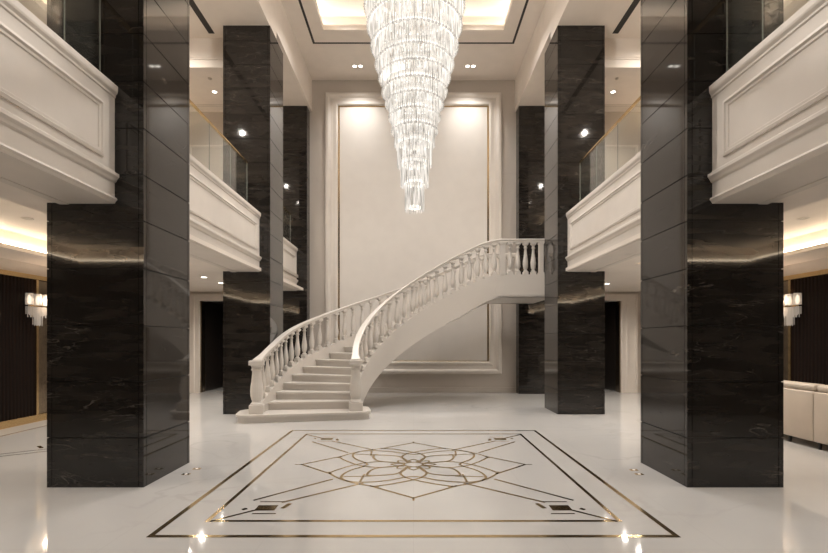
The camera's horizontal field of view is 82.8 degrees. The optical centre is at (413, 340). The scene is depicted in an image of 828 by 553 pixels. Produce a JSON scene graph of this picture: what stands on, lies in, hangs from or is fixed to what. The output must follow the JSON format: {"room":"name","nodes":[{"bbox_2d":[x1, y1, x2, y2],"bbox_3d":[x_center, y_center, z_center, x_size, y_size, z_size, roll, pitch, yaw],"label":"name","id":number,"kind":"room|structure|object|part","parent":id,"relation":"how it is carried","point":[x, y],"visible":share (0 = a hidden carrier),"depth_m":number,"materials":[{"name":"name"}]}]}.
{"room":"hotel lobby","nodes":[
{"label":"hotel lobby","id":0,"kind":"room"},
{"bbox_2d":[0,257,48,421],"bbox_3d":[-7.530,-3.500,7.275,0.260,10.200,14.950,0,0,0],"label":"wall","id":1,"kind":"structure","parent":0,"point":[23,345],"depth_m":8.89,"materials":[{"name":"beige paint"}]},
{"bbox_3d":[-7.445,0.135,4.720,0.030,2.650,9.040,0,0,0],"label":"fluted wood panel","id":2,"kind":"part","parent":1,"relation":"part of","materials":[{"name":"brown wood"}]},
{"bbox_2d":[0,413,46,429],"bbox_3d":[-7.430,1.530,7.275,0.060,0.140,14.150,0,0,0],"label":"baseboard","id":3,"kind":"structure","parent":1,"relation":"attached to","point":[40,417],"depth_m":8.89,"materials":[{"name":"gold metal"}]},
{"bbox_3d":[-7.430,-1.235,7.275,0.060,0.090,14.150,0,0,0],"label":"brass picture rail","id":4,"kind":"part","parent":1,"relation":"part of","materials":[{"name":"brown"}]},
{"bbox_2d":[17,0,46,24],"bbox_3d":[-7.290,-6.450,7.325,0.340,0.140,14.250,0,0,0],"label":"trim","id":5,"kind":"structure","parent":1,"relation":"attached to","point":[38,8],"depth_m":9.04,"materials":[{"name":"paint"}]},
{"bbox_2d":[25,293,46,325],"bbox_3d":[-7.317,-0.589,9.120,0.185,0.622,0.530,0,0,0],"label":"wall sconce","id":6,"kind":"object","parent":1,"relation":"attached to","point":[35,303],"visible":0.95,"depth_m":9.07,"materials":[{"name":"white glass"}]},
{"bbox_3d":[-7.450,0.135,11.825,0.020,2.650,5.050,0,0,0],"label":"bronze panel","id":7,"kind":"part","parent":1,"relation":"part of","materials":[{"name":"metal"}]},
{"bbox_2d":[42,0,223,111],"bbox_3d":[-5.780,-7.002,7.325,3.360,0.356,14.250,0,0,0],"label":"ceiling","id":8,"kind":"structure","parent":0,"point":[205,22],"depth_m":12.52,"materials":[{"name":"paint"}]},
{"bbox_2d":[189,38,222,75],"bbox_3d":[-5.790,-6.600,10.777,3.340,0.860,0.345,0,0,0],"label":"beam","id":9,"kind":"structure","parent":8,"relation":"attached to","point":[206,54],"depth_m":10.62,"materials":[{"name":"paint"}]},
{"bbox_2d":[0,182,302,291],"bbox_3d":[-5.380,-1.690,7.325,4.160,0.380,14.250,0,0,0],"label":"ceiling","id":10,"kind":"structure","parent":0,"point":[22,240],"depth_m":7.89,"materials":[{"name":"paint"}]},
{"bbox_2d":[283,267,297,277],"bbox_3d":[-5.455,-1.920,7.325,4.010,0.080,14.250,0,0,0],"label":"floor","id":11,"kind":"structure","parent":0,"point":[284,268],"depth_m":13.19,"materials":[{"name":"grey stone"}]},
{"bbox_2d":[0,0,118,203],"bbox_3d":[-3.535,-2.607,2.667,0.670,2.255,4.893,0,0,0],"label":"balcony","id":12,"kind":"object","parent":11,"relation":"attached to","point":[57,109],"visible":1,"depth_m":4.29,"materials":[{"name":"beige paint"}]},
{"bbox_3d":[-3.236,-2.210,2.676,0.028,0.580,4.473,0,0,0],"label":"panel moulding","id":13,"kind":"part","parent":12,"relation":"part of","materials":[{"name":"beige paint"}]},
{"bbox_2d":[189,100,261,271],"bbox_3d":[-3.625,-2.607,8.179,0.670,2.255,4.018,0,0,0],"label":"balcony","id":14,"kind":"object","parent":11,"relation":"attached to","point":[220,217],"visible":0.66,"depth_m":8.22,"materials":[{"name":"beige paint"}]},
{"bbox_3d":[-3.480,-3.720,8.040,0.044,0.030,3.580,0,0,0],"label":"handrail","id":15,"kind":"part","parent":14,"relation":"part of","materials":[{"name":"gold metal"}]},
{"bbox_3d":[-3.326,-2.210,8.189,0.028,0.580,3.598,0,0,0],"label":"panel moulding","id":16,"kind":"part","parent":14,"relation":"part of","materials":[{"name":"beige paint"}]},
{"bbox_2d":[283,206,297,290],"bbox_3d":[-3.785,-2.607,12.640,0.670,2.255,2.870,0,0,0],"label":"balcony","id":17,"kind":"object","parent":11,"relation":"attached to","point":[289,250],"visible":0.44,"depth_m":13.37,"materials":[{"name":"beige paint"}]},
{"bbox_3d":[-3.486,-2.210,12.650,0.028,0.580,2.450,0,0,0],"label":"panel moulding","id":18,"kind":"part","parent":17,"relation":"part of","materials":[{"name":"beige paint"}]},
{"bbox_2d":[281,0,545,79],"bbox_3d":[0.000,-8.230,7.325,6.240,0.580,14.250,0,0,0],"label":"ceiling","id":19,"kind":"structure","parent":0,"point":[331,36],"depth_m":12.36,"materials":[{"name":"paint"}]},
{"bbox_2d":[209,0,311,111],"bbox_3d":[-3.610,-7.665,7.325,0.980,1.670,14.250,0,0,0],"label":"beam","id":20,"kind":"structure","parent":19,"relation":"attached to","point":[297,81],"depth_m":11.28,"materials":[{"name":"paint"}]},
{"bbox_3d":[0.000,-7.970,6.625,5.280,0.060,11.450,0,0,0],"label":"tray moulding","id":21,"kind":"part","parent":19,"relation":"part of","materials":[{"name":"paint"}]},
{"bbox_2d":[363,0,465,213],"bbox_3d":[0.013,-5.075,6.100,1.443,6.810,1.444,0,0,0],"label":"chandelier","id":22,"kind":"object","parent":19,"relation":"hanging from","point":[425,104],"visible":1,"depth_m":5.88,"materials":[{"name":"white"}]},
{"bbox_3d":[0.013,-5.217,6.100,0.720,6.527,0.720,0,0,0],"label":"stem","id":23,"kind":"part","parent":22,"relation":"part of","materials":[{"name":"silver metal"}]},
{"bbox_2d":[515,0,617,111],"bbox_3d":[3.610,-7.665,7.325,0.980,1.670,14.250,0,0,0],"label":"beam","id":24,"kind":"structure","parent":19,"relation":"attached to","point":[530,78],"depth_m":11.28,"materials":[{"name":"paint"}]},
{"bbox_2d":[0,387,827,552],"bbox_3d":[0.000,1.660,6.400,15.320,0.120,21.200,0,0,0],"label":"floor","id":25,"kind":"structure","parent":0,"point":[35,517],"depth_m":4.79,"materials":[{"name":"stone"}]},
{"bbox_2d":[0,425,46,456],"bbox_3d":[-5.899,1.597,7.508,2.012,0.001,3.815,0,0,0],"label":"inlay","id":26,"kind":"object","parent":25,"relation":"on","point":[46,425],"visible":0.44,"depth_m":6.89,"materials":[{"name":"gold metal"}]},
{"bbox_2d":[47,0,189,487],"bbox_3d":[-3.464,-2.615,5.640,1.052,8.430,1.050,0,0,0],"label":"marble column","id":27,"kind":"structure","parent":25,"relation":"on","point":[118,274],"depth_m":5.12,"materials":[{"name":"black stone"}]},
{"bbox_2d":[223,25,282,413],"bbox_3d":[-3.619,-2.615,10.695,1.022,8.430,1.010,0,0,0],"label":"marble column","id":28,"kind":"structure","parent":25,"relation":"on","point":[252,54],"depth_m":10.19,"materials":[{"name":"black stone"}]},
{"bbox_2d":[283,106,309,365],"bbox_3d":[-3.695,-2.715,14.264,1.010,8.630,0.368,0,0,0],"label":"marble column","id":29,"kind":"structure","parent":25,"relation":"on","point":[296,119],"depth_m":14.08,"materials":[{"name":"black stone"}]},
{"bbox_2d":[236,239,544,423],"bbox_3d":[-0.194,-0.451,11.763,8.110,4.101,3.466,0,0,-25],"label":"staircase","id":30,"kind":"structure","parent":25,"relation":"on","point":[332,382],"depth_m":11.44,"materials":[{"name":"stone"}]},
{"bbox_3d":[-0.671,-1.016,12.262,7.517,2.971,2.246,0,0,-34],"label":"handrail","id":31,"kind":"part","parent":30,"relation":"part of","materials":[{"name":"stone"}]},
{"bbox_3d":[0.837,-1.016,11.239,5.113,2.971,1.398,0,0,-22],"label":"handrail","id":32,"kind":"part","parent":30,"relation":"part of","materials":[{"name":"stone"}]},
{"bbox_3d":[2.222,-2.018,13.498,0.160,0.805,0.160,0,0,1],"label":"square post","id":33,"kind":"part","parent":30,"relation":"part of","materials":[{"name":"stone"}]},
{"bbox_3d":[2.193,-2.018,11.606,0.160,0.805,0.160,0,0,1],"label":"square post","id":34,"kind":"part","parent":30,"relation":"part of","materials":[{"name":"stone"}]},
{"bbox_3d":[3.143,-2.018,11.592,0.140,0.805,0.140,0,0,1],"label":"square post","id":35,"kind":"part","parent":30,"relation":"part of","materials":[{"name":"stone"}]},
{"bbox_2d":[147,430,679,536],"bbox_3d":[0.000,1.597,6.090,4.348,0.001,4.548,0,0,0],"label":"inlay","id":36,"kind":"object","parent":25,"relation":"on","point":[260,507],"visible":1,"depth_m":5.01,"materials":[{"name":"gold metal"}]},
{"bbox_2d":[516,106,544,393],"bbox_3d":[3.678,-2.715,14.264,1.045,8.630,0.368,0,0,0],"label":"marble column","id":37,"kind":"structure","parent":25,"relation":"on","point":[530,120],"depth_m":14.08,"materials":[{"name":"black stone"}]},
{"bbox_2d":[545,25,604,413],"bbox_3d":[3.635,-2.615,10.695,1.023,8.430,1.010,0,0,0],"label":"marble column","id":38,"kind":"structure","parent":25,"relation":"on","point":[575,54],"depth_m":10.19,"materials":[{"name":"black stone"}]},
{"bbox_2d":[641,0,783,487],"bbox_3d":[3.503,-2.615,5.640,1.048,8.430,1.050,0,0,0],"label":"marble column","id":39,"kind":"structure","parent":25,"relation":"on","point":[712,275],"depth_m":5.12,"materials":[{"name":"black stone"}]},
{"bbox_2d":[781,380,827,449],"bbox_3d":[6.370,1.127,6.980,0.900,0.945,2.360,0,0,0],"label":"sofa","id":40,"kind":"object","parent":25,"relation":"on","point":[805,404],"visible":0.61,"depth_m":7.08,"materials":[{"name":"beige leather"}]},
{"bbox_3d":[5.990,1.130,7.554,0.140,0.740,1.172,0,0,0],"label":"panel","id":41,"kind":"part","parent":40,"relation":"part of","materials":[{"name":"beige leather"}]},
{"bbox_3d":[5.990,1.130,6.391,0.140,0.740,1.142,0,0,0],"label":"panel","id":42,"kind":"part","parent":40,"relation":"part of","materials":[{"name":"beige leather"}]},
{"bbox_2d":[189,80,641,392],"bbox_3d":[0.000,-3.500,14.600,15.320,10.200,0.300,0,0,0],"label":"wall","id":43,"kind":"structure","parent":0,"point":[629,127],"depth_m":14.45,"materials":[{"name":"cream plaster"},{"name":"brushed brass"}]},
{"bbox_2d":[188,294,223,392],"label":"door","id":44,"kind":"structure","parent":43,"relation":"in","point":[206,318],"depth_m":14.68,"materials":[{"name":"black"}]},
{"bbox_2d":[190,145,222,154],"bbox_3d":[-5.600,-4.300,14.428,2.600,3.400,0.045,0,0,0],"label":"trim","id":45,"kind":"structure","parent":43,"relation":"attached to","point":[191,146],"depth_m":14.41,"materials":[{"name":"paint"}]},
{"bbox_2d":[325,92,501,373],"bbox_3d":[0.000,-3.280,14.395,5.400,8.620,0.110,0,0,0],"label":"panel","id":46,"kind":"object","parent":43,"relation":"attached to","point":[373,247],"visible":0.77,"depth_m":14.44,"materials":[{"name":"paint"}]},
{"bbox_2d":[367,387,515,392],"bbox_3d":[0.000,1.520,14.435,6.300,0.160,0.030,0,0,0],"label":"baseboard","id":47,"kind":"structure","parent":43,"relation":"attached to","point":[372,389],"depth_m":14.42,"materials":[{"name":"grey stone"}]},
{"bbox_2d":[604,294,637,392],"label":"door","id":48,"kind":"structure","parent":43,"relation":"in","point":[621,316],"depth_m":14.41,"materials":[{"name":"black"}]},
{"bbox_2d":[605,145,637,154],"bbox_3d":[5.600,-4.300,14.428,2.600,3.400,0.045,0,0,0],"label":"trim","id":49,"kind":"structure","parent":43,"relation":"attached to","point":[606,146],"depth_m":14.41,"materials":[{"name":"paint"}]},
{"bbox_2d":[603,0,784,111],"bbox_3d":[5.780,-7.002,7.325,3.360,0.356,14.250,0,0,0],"label":"ceiling","id":50,"kind":"structure","parent":0,"point":[624,20],"depth_m":10.59,"materials":[{"name":"paint"}]},
{"bbox_2d":[605,38,640,75],"bbox_3d":[5.790,-6.600,10.777,3.340,0.860,0.345,0,0,0],"label":"beam","id":51,"kind":"structure","parent":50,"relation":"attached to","point":[622,55],"depth_m":10.62,"materials":[{"name":"paint"}]},
{"bbox_2d":[566,181,827,291],"bbox_3d":[5.380,-1.690,7.325,4.160,0.380,14.250,0,0,0],"label":"ceiling","id":52,"kind":"structure","parent":0,"point":[804,240],"depth_m":7.88,"materials":[{"name":"paint"}]},
{"bbox_2d":[796,217,809,219],"bbox_3d":[5.800,-1.815,7.000,0.156,0.009,0.156,0,0,0],"label":"recessed light","id":53,"kind":"object","parent":52,"relation":"in","point":[802,218],"visible":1,"depth_m":6.99,"materials":[{"name":"paint"}]},
{"bbox_2d":[781,257,827,384],"bbox_3d":[7.530,-3.500,7.275,0.260,10.200,14.950,0,0,0],"label":"wall","id":54,"kind":"structure","parent":0,"point":[806,341],"depth_m":8.82,"materials":[{"name":"beige paint"}]},
{"bbox_3d":[7.450,0.135,11.825,0.020,2.650,5.050,0,0,0],"label":"bronze panel","id":55,"kind":"part","parent":54,"relation":"part of","materials":[{"name":"brown metal"}]},
{"bbox_2d":[784,293,801,325],"bbox_3d":[7.317,-0.589,9.120,0.185,0.622,0.530,0,0,0],"label":"wall sconce","id":56,"kind":"object","parent":54,"relation":"attached to","point":[792,302],"visible":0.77,"depth_m":9.06,"materials":[{"name":"white glass"}]},
{"bbox_2d":[784,0,809,21],"bbox_3d":[7.290,-6.450,7.325,0.340,0.140,14.250,0,0,0],"label":"trim","id":57,"kind":"structure","parent":54,"relation":"attached to","point":[791,7],"depth_m":9.00,"materials":[{"name":"paint"}]},
{"bbox_3d":[7.430,-1.235,7.275,0.060,0.090,14.150,0,0,0],"label":"brass picture rail","id":58,"kind":"part","parent":54,"relation":"part of","materials":[{"name":"brown metal"}]},
{"bbox_3d":[7.445,0.135,4.720,0.030,2.650,9.040,0,0,0],"label":"fluted wood panel","id":59,"kind":"part","parent":54,"relation":"part of","materials":[{"name":"brown wood"}]},
{"bbox_3d":[5.455,-1.765,7.325,4.010,0.390,14.250,0,0,0],"label":"floor","id":60,"kind":"structure","parent":0,"visible":0},
{"bbox_2d":[565,96,640,271],"bbox_3d":[3.625,-2.607,8.179,0.670,2.255,4.018,0,0,0],"label":"balcony","id":61,"kind":"object","parent":60,"relation":"attached to","point":[610,214],"visible":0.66,"depth_m":8.13,"materials":[{"name":"beige paint"}]},
{"bbox_3d":[3.326,-2.210,8.189,0.028,0.580,3.598,0,0,0],"label":"panel moulding","id":62,"kind":"part","parent":61,"relation":"part of","materials":[{"name":"beige paint"}]},
{"bbox_3d":[3.480,-3.720,8.040,0.044,0.030,3.580,0,0,0],"label":"handrail","id":63,"kind":"part","parent":61,"relation":"part of","materials":[{"name":"gold metal"}]},
{"bbox_2d":[708,0,827,203],"bbox_3d":[3.535,-2.607,2.667,0.670,2.255,4.893,0,0,0],"label":"balcony","id":64,"kind":"object","parent":60,"relation":"attached to","point":[770,109],"visible":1,"depth_m":4.28,"materials":[{"name":"beige paint"}]},
{"bbox_3d":[3.236,-2.210,2.676,0.028,0.580,4.473,0,0,0],"label":"panel moulding","id":65,"kind":"part","parent":64,"relation":"part of","materials":[{"name":"beige paint"}]}
]}

